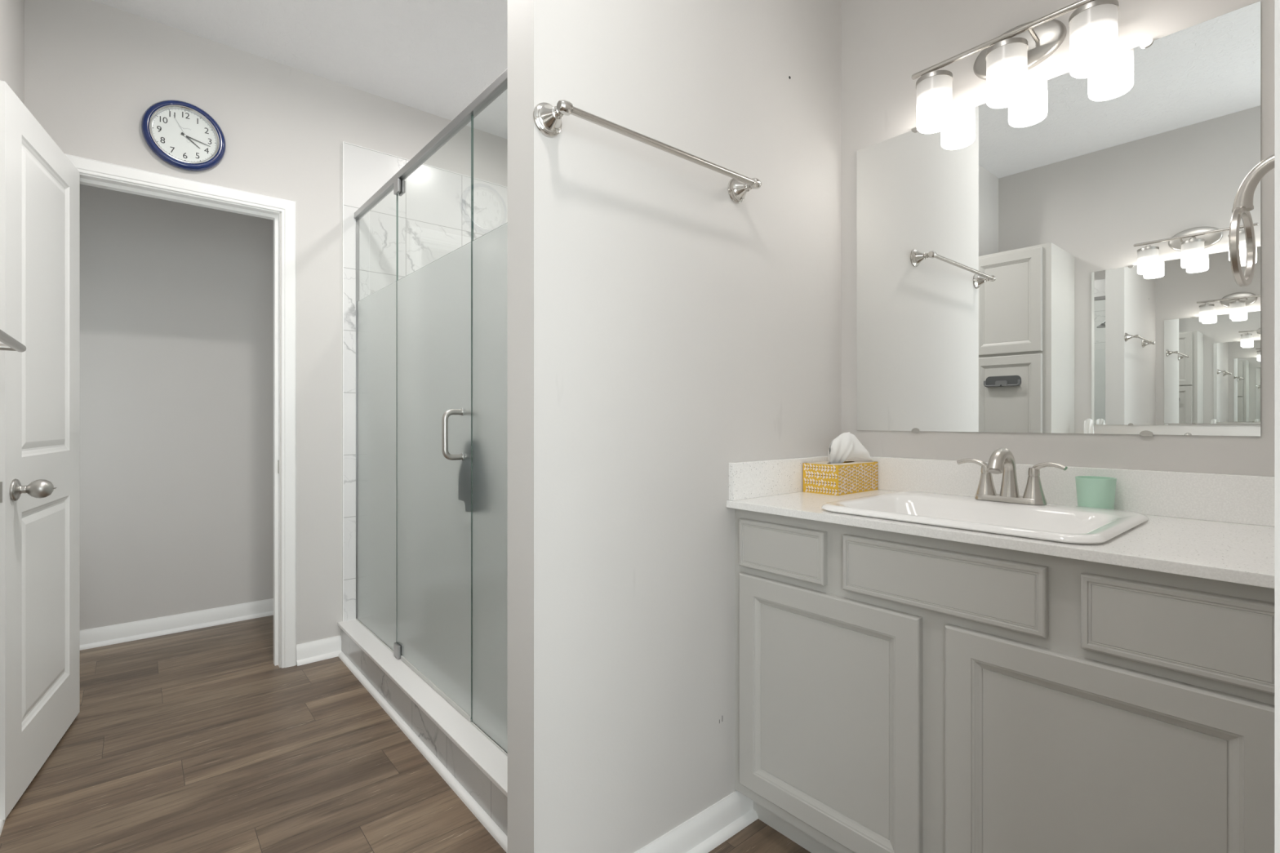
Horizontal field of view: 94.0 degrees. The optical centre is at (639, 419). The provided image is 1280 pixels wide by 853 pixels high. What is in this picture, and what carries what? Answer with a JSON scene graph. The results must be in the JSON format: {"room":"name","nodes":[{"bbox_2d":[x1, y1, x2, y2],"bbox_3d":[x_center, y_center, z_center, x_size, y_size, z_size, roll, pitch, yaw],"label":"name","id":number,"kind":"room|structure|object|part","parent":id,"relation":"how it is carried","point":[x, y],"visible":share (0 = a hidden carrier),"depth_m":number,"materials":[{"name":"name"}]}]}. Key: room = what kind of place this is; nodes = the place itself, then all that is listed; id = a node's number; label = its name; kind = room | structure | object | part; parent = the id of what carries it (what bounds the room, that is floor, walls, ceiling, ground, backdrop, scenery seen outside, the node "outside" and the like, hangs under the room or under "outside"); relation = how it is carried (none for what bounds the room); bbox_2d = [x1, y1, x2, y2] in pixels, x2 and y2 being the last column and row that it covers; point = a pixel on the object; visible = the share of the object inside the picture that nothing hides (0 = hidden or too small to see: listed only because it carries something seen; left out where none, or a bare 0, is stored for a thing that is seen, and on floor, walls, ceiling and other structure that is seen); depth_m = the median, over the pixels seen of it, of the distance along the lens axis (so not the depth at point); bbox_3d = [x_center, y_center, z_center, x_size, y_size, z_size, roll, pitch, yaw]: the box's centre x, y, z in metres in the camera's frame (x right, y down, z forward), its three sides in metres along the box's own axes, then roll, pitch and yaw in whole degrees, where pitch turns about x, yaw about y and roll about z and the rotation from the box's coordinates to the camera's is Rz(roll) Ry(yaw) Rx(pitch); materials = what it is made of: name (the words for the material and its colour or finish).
{"room":"bathroom","nodes":[
{"label":"bathroom","id":0,"kind":"room"},
{"bbox_2d":[0,0,24,104],"bbox_3d":[-1.876,-0.240,1.384,0.469,2.695,1.593,0,0,-40],"label":"wall","id":1,"kind":"structure","parent":0,"point":[11,11],"depth_m":1.95,"materials":[{"name":"paint"}]},
{"bbox_2d":[0,819,5,835],"bbox_3d":[-1.686,1.063,1.545,0.030,0.087,1.593,0,0,-40],"label":"baseboard","id":2,"kind":"structure","parent":1,"relation":"attached to","point":[2,822],"depth_m":1.61,"materials":[{"name":"white wood"}]},
{"bbox_2d":[0,328,26,351],"bbox_3d":[-1.478,-0.187,1.343,0.084,0.044,0.564,0,0,-40],"label":"towel bar","id":3,"kind":"object","parent":1,"relation":"attached to","point":[10,344],"visible":1,"depth_m":1.45,"materials":[{"name":"metal"}]},
{"bbox_3d":[-1.653,-0.187,1.535,0.066,0.044,0.044,0,0,-40],"label":"post","id":4,"kind":"part","parent":3,"relation":"part of","materials":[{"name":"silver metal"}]},
{"bbox_2d":[0,80,79,820],"bbox_3d":[-1.897,0.085,1.948,0.129,2.020,0.711,0,0,-31],"label":"door","id":5,"kind":"structure","parent":1,"relation":"in","point":[40,185],"depth_m":1.84,"materials":[{"name":"white wood"}]},
{"bbox_3d":[-1.750,0.199,1.623,0.021,0.057,0.002,0,0,-31],"label":"latch plate","id":6,"kind":"part","parent":5,"relation":"part of","materials":[{"name":"silver metal"}]},
{"bbox_3d":[-1.732,0.199,1.704,0.082,0.063,0.063,0,0,-31],"label":"knob","id":7,"kind":"part","parent":5,"relation":"part of","materials":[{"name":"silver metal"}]},
{"bbox_2d":[80,183,273,631],"bbox_3d":[-2.659,-0.240,2.986,1.800,2.695,0.105,0,0,-40],"label":"wall","id":8,"kind":"structure","parent":0,"point":[176,299],"depth_m":3.11,"materials":[{"name":"paint"}]},
{"bbox_2d":[80,598,273,650],"bbox_3d":[-2.623,1.063,2.928,1.540,0.087,0.030,0,0,-40],"label":"baseboard","id":9,"kind":"structure","parent":8,"relation":"attached to","point":[146,628],"depth_m":3.10,"materials":[{"name":"white wood"}]},
{"bbox_2d":[24,0,507,667],"bbox_3d":[-1.495,-0.240,2.826,2.210,2.695,0.115,0,0,-40],"label":"wall","id":10,"kind":"structure","parent":0,"point":[93,69],"depth_m":2.68,"materials":[{"name":"paint"}]},
{"bbox_2d":[80,173,279,667],"bbox_3d":[-1.904,0.090,2.479,0.687,2.035,0.119,0,0,-40],"label":"trim","id":11,"kind":"structure","parent":10,"relation":"attached to","point":[85,179],"depth_m":2.66,"materials":[{"name":"white wood"}]},
{"bbox_3d":[-1.619,0.212,2.671,0.002,0.060,0.026,0,0,-40],"label":"strike plate","id":12,"kind":"part","parent":11,"relation":"part of","materials":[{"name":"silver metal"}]},
{"bbox_2d":[64,153,296,668],"bbox_3d":[-1.857,0.062,2.432,0.803,2.090,0.018,0,0,-40],"label":"trim","id":13,"kind":"structure","parent":10,"relation":"attached to","point":[287,208],"depth_m":2.66,"materials":[{"name":"white wood"}]},
{"bbox_2d":[141,99,226,171],"bbox_3d":[-1.851,-1.154,2.426,0.274,0.274,0.035,0,0,-40],"label":"wall clock","id":14,"kind":"object","parent":10,"relation":"attached to","point":[184,135],"visible":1,"depth_m":2.42,"materials":[{"name":"blue plastic"},{"name":"clear glass"},{"name":"ink"}]},
{"bbox_2d":[296,635,342,666],"bbox_3d":[-1.476,1.063,2.747,0.186,0.087,0.030,0,0,-40],"label":"baseboard","id":15,"kind":"structure","parent":10,"relation":"attached to","point":[309,652],"depth_m":2.74,"materials":[{"name":"white wood"}]},
{"bbox_2d":[343,142,507,622],"bbox_3d":[-1.007,-0.177,3.157,1.038,2.264,0.010,0,0,-40],"label":"tiled wall","id":16,"kind":"structure","parent":10,"relation":"attached to","point":[434,209],"depth_m":2.94,"materials":[{"name":"tile"}]},
{"bbox_2d":[342,141,507,622],"bbox_3d":[-1.012,-0.178,3.151,1.030,2.268,0.012,0,0,-40],"label":"trim","id":17,"kind":"structure","parent":16,"relation":"attached to","point":[343,142],"depth_m":2.82,"materials":[{"name":"white"}]},
{"bbox_2d":[354,68,507,219],"bbox_3d":[-0.757,-0.973,2.150,0.028,0.028,1.850,0,0,-40],"label":"header rail","id":18,"kind":"object","parent":16,"relation":"attached to","point":[500,85],"visible":0.56,"depth_m":2.05,"materials":[{"name":"grey metal"}]},
{"bbox_2d":[93,0,507,139],"bbox_3d":[-1.207,-1.618,0.419,5.300,0.060,6.200,0,0,-40],"label":"ceiling","id":19,"kind":"structure","parent":0,"point":[436,57],"depth_m":2.49,"materials":[{"name":"white paint"}]},
{"bbox_2d":[0,615,810,852],"bbox_3d":[-1.207,1.132,0.419,5.300,0.050,6.200,0,0,-40],"label":"floor","id":20,"kind":"structure","parent":0,"point":[190,741],"depth_m":1.90,"materials":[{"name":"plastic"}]},
{"bbox_2d":[337,619,507,852],"bbox_3d":[-0.770,1.031,2.139,0.142,0.152,1.870,0,0,-40],"label":"shower curb","id":21,"kind":"object","parent":20,"relation":"on","point":[473,767],"visible":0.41,"depth_m":1.94,"materials":[{"name":"stone"}]},
{"bbox_2d":[355,218,396,653],"bbox_3d":[-1.168,-0.002,2.638,0.016,1.914,0.573,0,0,-40],"label":"glass panel","id":22,"kind":"object","parent":21,"relation":"on","point":[376,313],"visible":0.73,"depth_m":2.62,"materials":[{"name":"white"}]},
{"bbox_2d":[393,115,471,722],"bbox_3d":[-0.756,-0.003,2.149,0.143,1.913,0.703,0,0,-40],"label":"shower door","id":23,"kind":"structure","parent":21,"relation":"on","point":[434,300],"depth_m":2.10,"materials":[{"name":"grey glass"}]},
{"bbox_3d":[-0.599,0.049,1.905,0.067,0.164,0.019,0,0,-40],"label":"pull handle","id":24,"kind":"part","parent":23,"relation":"part of","materials":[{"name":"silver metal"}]},
{"bbox_2d":[471,115,507,756],"bbox_3d":[-0.344,-0.002,1.662,0.012,1.914,0.568,0,0,-40],"label":"glass panel","id":25,"kind":"object","parent":21,"relation":"on","point":[490,250],"visible":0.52,"depth_m":1.77,"materials":[{"name":"white"}]},
{"bbox_2d":[734,508,1274,852],"bbox_3d":[0.795,0.672,1.402,0.551,0.869,1.047,0,0,-40],"label":"vanity cabinet","id":26,"kind":"object","parent":20,"relation":"on","point":[895,692],"visible":0.92,"depth_m":1.14,"materials":[{"name":"grey wood"}]},
{"bbox_3d":[0.355,0.330,1.510,0.019,0.126,0.258,0,0,-40],"label":"drawer","id":27,"kind":"part","parent":26,"relation":"part of","materials":[{"name":"grey wood"}]},
{"bbox_3d":[0.427,0.696,1.424,0.019,0.566,0.483,0,0,-40],"label":"cabinet door","id":28,"kind":"part","parent":26,"relation":"part of","materials":[{"name":"grey wood"}]},
{"bbox_2d":[726,455,1274,588],"bbox_3d":[0.788,0.177,1.397,0.571,0.120,1.047,0,0,-40],"label":"countertop","id":29,"kind":"structure","parent":26,"relation":"on","point":[1216,526],"depth_m":1.29,"materials":[{"name":"stone"}]},
{"bbox_2d":[802,431,878,495],"bbox_3d":[0.617,0.129,1.831,0.228,0.180,0.120,0,0,-40],"label":"tissue box","id":30,"kind":"object","parent":29,"relation":"on","point":[837,476],"visible":1,"depth_m":1.79,"materials":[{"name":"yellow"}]},
{"bbox_2d":[821,491,1148,543],"bbox_3d":[0.770,0.260,1.371,0.458,0.113,0.559,0,0,-40],"label":"sink","id":31,"kind":"object","parent":29,"relation":"in","point":[1049,522],"visible":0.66,"depth_m":1.37,"materials":[{"name":"white ceramic"}]},
{"bbox_2d":[956,447,1067,505],"bbox_3d":[0.915,0.136,1.481,0.169,0.135,0.188,0,0,1],"label":"faucet","id":32,"kind":"object","parent":29,"relation":"on","point":[1002,460],"visible":1,"depth_m":1.46,"materials":[{"name":"silver metal"}]},
{"bbox_3d":[0.864,0.116,1.546,0.078,0.030,0.018,0,0,41],"label":"lever","id":33,"kind":"part","parent":32,"relation":"part of","materials":[{"name":"silver metal"}]},
{"bbox_3d":[0.886,0.154,1.526,0.047,0.077,0.047,0,0,-40],"label":"handle","id":34,"kind":"part","parent":32,"relation":"part of","materials":[{"name":"silver metal"}]},
{"bbox_3d":[0.885,0.131,1.456,0.135,0.124,0.043,0,0,-40],"label":"spout","id":35,"kind":"part","parent":32,"relation":"part of","materials":[{"name":"silver metal"}]},
{"bbox_3d":[0.920,0.197,1.485,0.054,0.013,0.158,0,0,-40],"label":"plate","id":36,"kind":"part","parent":32,"relation":"part of","materials":[{"name":"silver metal"}]},
{"bbox_3d":[0.954,0.154,1.445,0.047,0.077,0.047,0,0,-40],"label":"handle","id":37,"kind":"part","parent":32,"relation":"part of","materials":[{"name":"silver metal"}]},
{"bbox_3d":[0.971,0.116,1.420,0.018,0.030,0.078,0,0,-32],"label":"lever","id":38,"kind":"part","parent":32,"relation":"part of","materials":[{"name":"silver metal"}]},
{"bbox_2d":[1075,475,1116,509],"bbox_3d":[1.074,0.178,1.406,0.078,0.082,0.078,0,0,-40],"label":"tumbler","id":39,"kind":"object","parent":29,"relation":"on","point":[1093,491],"visible":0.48,"depth_m":1.38,"materials":[{"name":"green plastic"}]},
{"bbox_3d":[0.769,0.696,1.020,0.019,0.566,0.473,0,0,-40],"label":"cabinet door","id":40,"kind":"part","parent":26,"relation":"part of","materials":[{"name":"grey wood"}]},
{"bbox_3d":[0.840,0.329,0.936,0.019,0.128,0.243,0,0,-40],"label":"drawer","id":41,"kind":"part","parent":26,"relation":"part of","materials":[{"name":"grey wood"}]},
{"bbox_2d":[507,0,840,852],"bbox_3d":[0.197,-0.240,1.638,1.162,2.695,0.145,0,0,-40],"label":"wall","id":42,"kind":"structure","parent":0,"point":[666,331],"depth_m":1.44,"materials":[{"name":"paint"}]},
{"bbox_2d":[533,99,761,203],"bbox_3d":[0.060,-0.627,1.413,0.669,0.069,0.082,0,0,-40],"label":"towel bar","id":43,"kind":"object","parent":42,"relation":"attached to","point":[547,117],"visible":1,"depth_m":1.29,"materials":[{"name":"silver metal"}]},
{"bbox_3d":[-0.176,-0.627,1.227,0.069,0.069,0.060,0,0,-40],"label":"post","id":44,"kind":"part","parent":43,"relation":"part of","materials":[{"name":"silver metal"}]},
{"bbox_3d":[0.078,-0.627,1.392,0.588,0.016,0.016,0,0,-40],"label":"rail","id":45,"kind":"part","parent":43,"relation":"part of","materials":[{"name":"silver metal"}]},
{"bbox_3d":[0.282,-0.627,1.615,0.069,0.069,0.060,0,0,-40],"label":"post","id":46,"kind":"part","parent":43,"relation":"part of","materials":[{"name":"silver metal"}]},
{"bbox_2d":[840,0,1274,476],"bbox_3d":[0.991,-0.240,1.685,0.110,2.695,5.070,0,0,-40],"label":"wall","id":47,"kind":"structure","parent":0,"point":[884,42],"depth_m":1.65,"materials":[{"name":"paint"}]},
{"bbox_2d":[911,0,1119,133],"bbox_3d":[0.954,-0.928,1.542,0.131,0.223,0.486,0,0,-40],"label":"vanity light","id":48,"kind":"object","parent":47,"relation":"attached to","point":[1004,61],"visible":1,"depth_m":1.50,"materials":[{"name":"white glass"}]},
{"bbox_3d":[0.823,-0.878,1.668,0.090,0.122,0.090,0,0,-40],"label":"lamp shade","id":49,"kind":"part","parent":48,"relation":"part of","materials":[{"name":"white glass"}]},
{"bbox_3d":[0.940,-0.878,1.530,0.090,0.122,0.090,0,0,-40],"label":"lamp shade","id":50,"kind":"part","parent":48,"relation":"part of","materials":[{"name":"white glass"}]},
{"bbox_3d":[0.997,-0.978,1.578,0.020,0.124,0.216,0,0,-40],"label":"plate","id":51,"kind":"part","parent":48,"relation":"part of","materials":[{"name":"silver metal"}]},
{"bbox_3d":[1.057,-0.878,1.391,0.090,0.122,0.090,0,0,-40],"label":"lamp shade","id":52,"kind":"part","parent":48,"relation":"part of","materials":[{"name":"white glass"}]},
{"bbox_2d":[856,0,1261,436],"bbox_3d":[0.996,-0.417,1.587,0.008,0.913,0.909,0,0,-40],"label":"wall mirror","id":53,"kind":"object","parent":47,"relation":"attached to","point":[1056,260],"visible":0.94,"depth_m":1.48,"materials":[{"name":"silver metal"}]},
{"bbox_2d":[846,456,1274,526],"bbox_3d":[0.999,0.168,1.575,0.019,0.102,1.047,0,0,-40],"label":"backsplash","id":54,"kind":"structure","parent":47,"relation":"attached to","point":[1249,500],"depth_m":1.38,"materials":[{"name":"stone"}]},
{"bbox_2d":[1274,0,1279,852],"bbox_3d":[0.939,-0.240,0.762,1.162,2.695,0.115,0,0,-40],"label":"wall","id":55,"kind":"structure","parent":0,"point":[1277,2],"depth_m":0.43,"materials":[{"name":"paint"}]},
{"bbox_2d":[1228,154,1274,286],"bbox_3d":[0.927,-0.304,0.879,0.119,0.206,0.078,0,0,-40],"label":"towel ring","id":56,"kind":"object","parent":55,"relation":"attached to","point":[1242,205],"visible":0.93,"depth_m":0.89,"materials":[{"name":"silver metal"}]},
{"bbox_3d":[0.925,-0.356,0.880,0.023,0.076,0.072,0,0,-40],"label":"arm","id":57,"kind":"part","parent":56,"relation":"part of","materials":[{"name":"silver metal"}]}
]}

